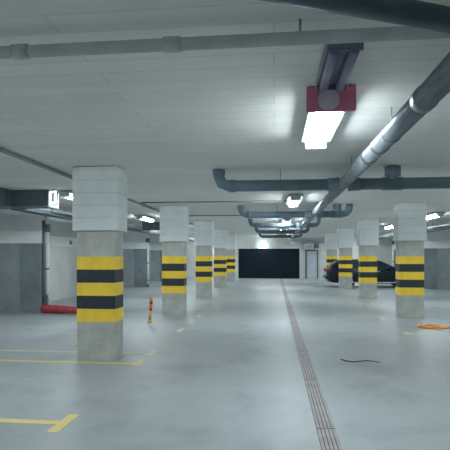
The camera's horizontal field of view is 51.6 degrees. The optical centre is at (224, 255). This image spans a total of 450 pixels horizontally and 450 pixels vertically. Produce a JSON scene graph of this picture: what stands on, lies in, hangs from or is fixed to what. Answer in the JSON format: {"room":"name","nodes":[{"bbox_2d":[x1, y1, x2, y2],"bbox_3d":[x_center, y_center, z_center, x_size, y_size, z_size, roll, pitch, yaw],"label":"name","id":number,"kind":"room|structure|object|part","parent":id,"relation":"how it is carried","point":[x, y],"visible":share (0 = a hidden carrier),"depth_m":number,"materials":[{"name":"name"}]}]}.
{"room":"parking garage","nodes":[
{"label":"parking garage","id":0,"kind":"room"},
{"bbox_2d":[49,217,149,301],"bbox_3d":[-6.480,0.117,14.359,0.300,2.965,39.200,0,0,6],"label":"wall","id":1,"kind":"structure","parent":0,"point":[62,259],"depth_m":17.24,"materials":[{"name":"white paint"}]},
{"bbox_2d":[0,209,44,311],"bbox_3d":[-5.803,0.117,13.392,1.250,2.965,0.460,0,0,6],"label":"wall","id":2,"kind":"structure","parent":1,"relation":"attached to","point":[20,232],"depth_m":13.19,"materials":[{"name":"grey concrete"}]},
{"bbox_2d":[49,236,149,249],"bbox_3d":[-6.334,-0.525,14.218,0.020,0.350,38.950,0,0,6],"label":"trim","id":3,"kind":"structure","parent":1,"relation":"attached to","point":[53,240],"depth_m":17.20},
{"bbox_2d":[123,230,146,286],"bbox_3d":[-4.670,0.117,24.133,1.250,2.965,0.460,0,0,6],"label":"wall","id":4,"kind":"structure","parent":1,"relation":"attached to","point":[134,243],"depth_m":23.92,"materials":[{"name":"grey concrete"}]},
{"bbox_2d":[150,234,161,280],"bbox_3d":[-4.098,0.117,29.553,1.250,2.965,0.460,0,0,6],"label":"wall","id":5,"kind":"structure","parent":1,"relation":"attached to","point":[155,244],"depth_m":29.40,"materials":[{"name":"grey concrete"}]},
{"bbox_2d":[72,166,126,360],"bbox_3d":[-1.955,0.117,7.305,0.704,2.965,0.484,0,0,6],"label":"pillar","id":6,"kind":"structure","parent":0,"point":[99,193],"depth_m":7.10,"materials":[{"name":"concrete"}]},
{"bbox_2d":[160,205,188,314],"bbox_3d":[-1.383,0.117,12.725,0.704,2.965,0.484,0,0,6],"label":"pillar","id":7,"kind":"structure","parent":0,"point":[174,219],"depth_m":12.52,"materials":[{"name":"yellow paint"}]},
{"bbox_2d":[194,220,213,296],"bbox_3d":[-0.814,0.117,18.125,0.704,2.965,0.484,0,0,6],"label":"pillar","id":8,"kind":"structure","parent":0,"point":[203,229],"depth_m":17.92,"materials":[{"name":"yellow paint"}]},
{"bbox_2d":[213,229,227,287],"bbox_3d":[-0.240,0.117,23.565,0.704,2.965,0.484,0,0,6],"label":"pillar","id":9,"kind":"structure","parent":0,"point":[220,246],"depth_m":23.36,"materials":[{"name":"yellow paint"}]},
{"bbox_2d":[0,0,449,236],"bbox_3d":[1.750,-1.490,13.491,16.850,0.250,39.800,0,0,6],"label":"ceiling","id":10,"kind":"structure","parent":0,"point":[167,120],"depth_m":4.37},
{"bbox_2d":[0,187,58,209],"bbox_3d":[-4.639,-1.185,6.782,1.410,0.360,6.715,0,0,6],"label":"air duct","id":11,"kind":"object","parent":10,"relation":"hanging from","point":[9,199],"visible":0.82,"depth_m":9.62,"materials":[{"name":"metal"}]},
{"bbox_2d":[49,189,57,204],"bbox_3d":[-3.495,-1.200,9.480,0.170,0.330,0.058,0,0,6],"label":"lit sign","id":12,"kind":"object","parent":10,"relation":"hanging from","point":[53,195],"visible":1,"depth_m":9.46,"materials":[{"name":"plastic"}]},
{"bbox_2d":[58,191,71,198],"bbox_3d":[-3.263,-1.288,10.349,0.345,0.155,1.400,0,0,6],"label":"ceiling lamp","id":13,"kind":"object","parent":10,"relation":"attached to","point":[65,194],"visible":0.38,"depth_m":9.66,"materials":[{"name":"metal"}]},
{"bbox_2d":[0,147,193,224],"bbox_3d":[-1.645,-1.331,17.016,0.090,0.064,31.500,0,0,6],"label":"conduit","id":14,"kind":"object","parent":10,"relation":"attached to","point":[2,150],"visible":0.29,"depth_m":6.88,"materials":[{"name":"grey metal"}]},
{"bbox_2d":[11,208,193,241],"bbox_3d":[-3.334,-1.183,21.493,0.340,0.365,22.751,0,0,6],"label":"duct","id":15,"kind":"object","parent":10,"relation":"hanging from","point":[59,213],"visible":0.34,"depth_m":12.18,"materials":[{"name":"silver metal"}]},
{"bbox_2d":[135,215,154,221],"bbox_3d":[-2.749,-1.288,16.077,0.345,0.155,1.400,0,0,6],"label":"ceiling lamp","id":16,"kind":"object","parent":10,"relation":"attached to","point":[142,217],"visible":1,"depth_m":15.68,"materials":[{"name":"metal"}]},
{"bbox_2d":[141,217,152,221],"bbox_3d":[-2.749,-1.252,16.077,0.221,0.075,1.340,0,0,6],"label":"diffuser","id":17,"kind":"object","parent":16,"relation":"attached to","point":[149,219],"depth_m":16.05,"materials":[{"name":"white plastic"}]},
{"bbox_2d":[142,222,159,230],"bbox_3d":[-2.981,-1.205,19.261,0.770,0.320,0.545,0,0,6],"label":"air duct","id":18,"kind":"object","parent":10,"relation":"hanging from","point":[148,226],"visible":0.88,"depth_m":19.02,"materials":[{"name":"metal"}]},
{"bbox_2d":[141,200,286,202],"bbox_3d":[-0.285,-1.347,11.644,3.710,0.034,0.036,0,0,6],"label":"conduit","id":19,"kind":"object","parent":10,"relation":"attached to","point":[270,200],"visible":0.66,"depth_m":11.63,"materials":[{"name":"grey metal"}]},
{"bbox_2d":[189,215,239,215],"bbox_3d":[-0.145,-1.347,15.601,3.160,0.034,0.036,0,0,6],"label":"conduit","id":20,"kind":"object","parent":10,"relation":"attached to","point":[189,215],"visible":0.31,"depth_m":15.60,"materials":[{"name":"grey metal"}]},
{"bbox_2d":[0,19,449,59],"bbox_3d":[0.583,-1.287,2.669,16.000,0.156,0.092,0,0,6],"label":"pipe","id":21,"kind":"object","parent":10,"relation":"hanging from","point":[167,44],"visible":1,"depth_m":2.71,"materials":[{"name":"paint"}]},
{"bbox_2d":[258,233,302,237],"bbox_3d":[3.261,-1.206,27.409,2.632,0.367,0.214,0,0,6],"label":"pipe","id":22,"kind":"object","parent":10,"relation":"hanging from","point":[260,235],"visible":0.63,"depth_m":27.35,"materials":[{"name":"metal"}]},
{"bbox_2d":[254,227,309,233],"bbox_3d":[2.706,-1.206,22.138,2.632,0.367,0.214,0,0,6],"label":"pipe","id":23,"kind":"object","parent":10,"relation":"hanging from","point":[304,231],"visible":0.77,"depth_m":22.09,"materials":[{"name":"metal"}]},
{"bbox_2d":[248,218,320,227],"bbox_3d":[2.181,-1.196,17.166,2.672,0.367,0.214,0,0,6],"label":"pipe","id":24,"kind":"object","parent":10,"relation":"hanging from","point":[318,220],"visible":0.87,"depth_m":17.11,"materials":[{"name":"metal"}]},
{"bbox_2d":[282,218,291,222],"bbox_3d":[2.303,-1.288,17.354,0.345,0.155,1.400,0,0,6],"label":"ceiling lamp","id":25,"kind":"object","parent":10,"relation":"attached to","point":[284,220],"visible":0.84,"depth_m":16.67,"materials":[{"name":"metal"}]},
{"bbox_2d":[237,204,352,218],"bbox_3d":[1.852,-1.179,12.424,3.052,0.372,0.230,0,0,6],"label":"pipe","id":26,"kind":"object","parent":10,"relation":"hanging from","point":[338,212],"visible":0.98,"depth_m":12.35,"materials":[{"name":"metal"}]},
{"bbox_2d":[286,195,303,206],"bbox_3d":[1.621,-1.288,10.890,0.345,0.155,1.400,0,0,6],"label":"ceiling lamp","id":27,"kind":"object","parent":10,"relation":"attached to","point":[292,200],"visible":1,"depth_m":10.43,"materials":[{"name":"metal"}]},
{"bbox_2d":[289,201,298,206],"bbox_3d":[1.621,-1.252,10.890,0.221,0.075,1.340,0,0,6],"label":"diffuser","id":28,"kind":"object","parent":27,"relation":"attached to","point":[291,203],"depth_m":11.06,"materials":[{"name":"white plastic"}]},
{"bbox_2d":[292,235,323,243],"bbox_3d":[5.382,-1.077,31.057,2.390,0.575,0.560,0,0,6],"label":"duct","id":29,"kind":"object","parent":10,"relation":"hanging from","point":[302,240],"visible":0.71,"depth_m":30.80,"materials":[{"name":"metal"}]},
{"bbox_2d":[300,112,344,148],"bbox_3d":[0.956,-1.288,4.585,0.345,0.155,1.400,0,0,6],"label":"ceiling lamp","id":30,"kind":"object","parent":10,"relation":"attached to","point":[319,128],"visible":0.52,"depth_m":4.57,"materials":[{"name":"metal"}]},
{"bbox_2d":[306,84,355,112],"bbox_3d":[0.851,-1.260,3.731,0.390,0.207,0.030,0,0,6],"label":"hanging sign","id":31,"kind":"object","parent":10,"relation":"hanging from","point":[345,100],"visible":0.83,"depth_m":3.72,"materials":[{"name":"red paint"}]},
{"bbox_2d":[213,165,449,191],"bbox_3d":[2.424,-1.177,7.105,5.270,0.375,0.236,0,0,6],"label":"pipe","id":32,"kind":"object","parent":10,"relation":"hanging from","point":[391,181],"visible":0.97,"depth_m":7.11,"materials":[{"name":"metal"}]},
{"bbox_2d":[316,42,363,91],"bbox_3d":[0.784,-1.311,3.236,0.230,0.108,0.720,0,0,6],"label":"ceiling fixture","id":33,"kind":"object","parent":10,"relation":"attached to","point":[338,60],"visible":0.88,"depth_m":3.14,"materials":[{"name":"grey metal"}]},
{"bbox_2d":[260,0,449,33],"bbox_3d":[0.039,-1.222,1.928,2.580,0.287,0.128,0,0,-17],"label":"diagonal pipe","id":34,"kind":"object","parent":10,"relation":"hanging from","point":[411,13],"visible":1,"depth_m":2.11,"materials":[{"name":"grey metal"}]},
{"bbox_2d":[288,51,449,240],"bbox_3d":[2.826,-1.196,16.595,0.186,0.338,31.600,0,0,6],"label":"pipe","id":35,"kind":"object","parent":10,"relation":"hanging from","point":[436,86],"visible":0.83,"depth_m":3.80,"materials":[{"name":"metal"}]},
{"bbox_2d":[379,222,449,239],"bbox_3d":[8.536,-1.183,19.915,0.340,0.365,23.404,0,0,6],"label":"duct","id":36,"kind":"object","parent":10,"relation":"hanging from","point":[442,226],"visible":0.4,"depth_m":18.48,"materials":[{"name":"silver metal"}]},
{"bbox_2d":[427,212,445,219],"bbox_3d":[6.718,-1.288,15.079,0.345,0.155,1.400,0,0,6],"label":"ceiling lamp","id":37,"kind":"object","parent":10,"relation":"attached to","point":[436,214],"visible":0.73,"depth_m":14.57,"materials":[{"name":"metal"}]},
{"bbox_2d":[427,214,435,218],"bbox_3d":[6.718,-1.252,15.079,0.221,0.075,1.340,0,0,6],"label":"diffuser","id":38,"kind":"object","parent":37,"relation":"attached to","point":[429,216],"depth_m":14.89,"materials":[{"name":"white plastic"}]},
{"bbox_2d":[0,278,449,449],"bbox_3d":[1.750,1.700,13.491,16.850,0.200,39.800,0,0,6],"label":"floor","id":39,"kind":"structure","parent":0,"point":[233,378],"depth_m":6.32,"materials":[{"name":"concrete"}]},
{"bbox_2d":[0,414,79,432],"bbox_3d":[-3.902,1.599,4.695,4.855,0.003,0.480,0,0,6],"label":"parking line","id":40,"kind":"object","parent":39,"relation":"on","point":[58,425],"visible":1,"depth_m":4.48,"materials":[{"name":"yellow paint"}]},
{"bbox_2d":[42,220,47,304],"bbox_3d":[-5.109,0.300,13.227,0.159,2.600,0.074,0,0,-12],"label":"upright post","id":41,"kind":"object","parent":39,"relation":"on","point":[44,297],"visible":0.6,"depth_m":13.19,"materials":[{"name":"grey metal"}]},
{"bbox_2d":[45,216,49,304],"bbox_3d":[-5.103,0.117,13.349,0.170,2.965,0.170,0,0,6],"label":"downpipe","id":42,"kind":"object","parent":39,"relation":"on","point":[47,225],"visible":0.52,"depth_m":13.30,"materials":[{"name":"metal"}]},
{"bbox_2d":[41,305,76,313],"bbox_3d":[-4.179,1.486,12.736,1.955,0.228,0.244,0,0,18],"label":"roll","id":43,"kind":"object","parent":39,"relation":"on","point":[61,309],"visible":0.55,"depth_m":12.78,"materials":[{"name":"red fabric"}]},
{"bbox_2d":[0,360,145,365],"bbox_3d":[-3.640,1.599,7.171,4.855,0.003,0.340,0,0,6],"label":"parking line","id":44,"kind":"object","parent":39,"relation":"on","point":[139,362],"visible":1,"depth_m":6.96,"materials":[{"name":"yellow paint"}]},
{"bbox_2d":[0,350,157,355],"bbox_3d":[-3.567,1.599,7.867,4.855,0.003,0.460,0,0,6],"label":"parking line","id":45,"kind":"object","parent":39,"relation":"on","point":[151,352],"visible":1,"depth_m":7.75,"materials":[{"name":"yellow paint"}]},
{"bbox_2d":[146,234,149,286],"bbox_3d":[-3.970,0.117,23.948,0.170,2.965,0.170,0,0,6],"label":"downpipe","id":46,"kind":"object","parent":39,"relation":"on","point":[147,238],"visible":0.92,"depth_m":23.90,"materials":[{"name":"metal"}]},
{"bbox_2d":[147,297,152,322],"bbox_3d":[-1.795,1.292,11.130,0.139,0.616,0.124,0,0,6],"label":"delineator post","id":47,"kind":"object","parent":39,"relation":"on","point":[151,298],"visible":1,"depth_m":11.10,"materials":[{"name":"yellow plastic"}]},
{"bbox_2d":[280,279,341,449],"bbox_3d":[2.199,1.597,16.319,0.172,0.006,31.080,0,0,6],"label":"drainage channel","id":48,"kind":"object","parent":39,"relation":"on","point":[327,435],"visible":0.98,"depth_m":5.36,"materials":[{"name":"metal"}]},
{"bbox_2d":[323,259,395,285],"bbox_3d":[7.524,0.882,24.124,4.652,1.436,2.080,0,0,6],"label":"car","id":49,"kind":"object","parent":39,"relation":"on","point":[386,273],"visible":0.38,"depth_m":23.33,"materials":[{"name":"black paint"}]},
{"bbox_2d":[341,359,379,362],"bbox_3d":[2.041,1.594,7.020,0.572,0.020,0.149,0,0,14],"label":"cord","id":50,"kind":"object","parent":39,"relation":"on","point":[341,359],"visible":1,"depth_m":7.02,"materials":[{"name":"black rubber"}]},
{"bbox_2d":[392,238,394,266],"bbox_3d":[10.081,0.117,27.896,0.170,2.965,0.170,0,0,6],"label":"downpipe","id":51,"kind":"object","parent":39,"relation":"on","point":[393,242],"visible":0.44,"depth_m":27.84,"materials":[{"name":"metal"}]},
{"bbox_2d":[403,332,429,334],"bbox_3d":[3.925,1.599,9.541,0.475,0.003,0.300,0,0,6],"label":"parking line","id":52,"kind":"object","parent":39,"relation":"on","point":[406,333],"visible":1,"depth_m":9.44,"materials":[{"name":"yellow paint"}]},
{"bbox_2d":[417,324,449,328],"bbox_3d":[4.658,1.568,10.310,0.741,0.081,0.406,0,0,6],"label":"cable coil","id":53,"kind":"object","parent":39,"relation":"on","point":[429,326],"visible":1,"depth_m":10.20,"materials":[{"name":"orange plastic"}]},
{"bbox_2d":[227,234,235,281],"bbox_3d":[0.333,0.117,28.995,0.704,2.965,0.484,0,0,6],"label":"pillar","id":54,"kind":"structure","parent":0,"point":[231,248],"depth_m":28.78,"materials":[{"name":"yellow paint"}]},
{"bbox_2d":[187,236,391,278],"bbox_3d":[3.792,0.117,32.858,16.250,2.965,0.250,0,0,6],"label":"wall","id":55,"kind":"structure","parent":0,"point":[384,249],"depth_m":32.67,"materials":[{"name":"white paint"}]},
{"bbox_2d":[238,249,299,278],"bbox_3d":[3.094,0.550,32.867,4.300,2.100,0.140,0,0,6],"label":"door","id":56,"kind":"structure","parent":55,"relation":"in","point":[252,263],"depth_m":32.87,"materials":[{"name":"black metal"}]},
{"bbox_3d":[5.175,0.550,32.622,0.050,2.100,0.090,0,0,6],"label":"guide rail","id":57,"kind":"part","parent":56,"relation":"part of","materials":[{"name":"grey metal"}]},
{"bbox_2d":[305,244,312,248],"bbox_3d":[5.851,-0.650,32.452,0.570,0.340,0.126,0,0,6],"label":"switch box","id":58,"kind":"object","parent":55,"relation":"attached to","point":[307,246],"visible":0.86,"depth_m":32.39,"materials":[{"name":"white plastic"}]},
{"bbox_2d":[305,250,317,278],"bbox_3d":[6.051,0.600,32.439,0.870,2.000,0.110,0,0,6],"label":"door","id":59,"kind":"structure","parent":55,"relation":"in","point":[311,256],"depth_m":32.45,"materials":[{"name":"metal"}]},
{"bbox_3d":[5.669,0.600,32.495,0.100,2.000,0.080,0,0,6],"label":"frame","id":60,"kind":"part","parent":59,"relation":"part of","materials":[{"name":"grey metal"}]},
{"bbox_2d":[325,233,337,281],"bbox_3d":[6.508,0.117,28.344,0.704,2.965,0.484,0,0,6],"label":"pillar","id":61,"kind":"structure","parent":0,"point":[331,239],"depth_m":28.13,"materials":[{"name":"yellow paint"}]},
{"bbox_2d":[338,228,353,287],"bbox_3d":[5.936,0.117,22.914,0.704,2.965,0.484,0,0,6],"label":"pillar","id":62,"kind":"structure","parent":0,"point":[345,235],"depth_m":22.71,"materials":[{"name":"yellow paint"}]},
{"bbox_2d":[357,219,378,298],"bbox_3d":[5.362,0.117,17.474,0.704,2.965,0.484,0,0,6],"label":"pillar","id":63,"kind":"structure","parent":0,"point":[367,229],"depth_m":17.27,"materials":[{"name":"yellow paint"}]},
{"bbox_2d":[394,241,395,267],"bbox_3d":[10.819,0.117,27.980,1.250,2.965,0.460,0,0,6],"label":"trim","id":64,"kind":"structure","parent":0,"point":[395,241],"depth_m":27.83,"materials":[{"name":"grey metal"}]},
{"bbox_2d":[393,202,426,317],"bbox_3d":[4.793,0.117,12.074,0.704,2.965,0.484,0,0,6],"label":"pillar","id":65,"kind":"structure","parent":0,"point":[409,218],"depth_m":11.87,"materials":[{"name":"yellow paint"}]},
{"bbox_2d":[424,229,449,288],"bbox_3d":[10.248,0.117,22.560,1.250,2.965,0.460,0,0,6],"label":"wall","id":66,"kind":"structure","parent":0,"point":[437,245],"depth_m":22.37,"materials":[{"name":"grey concrete"}]}
]}

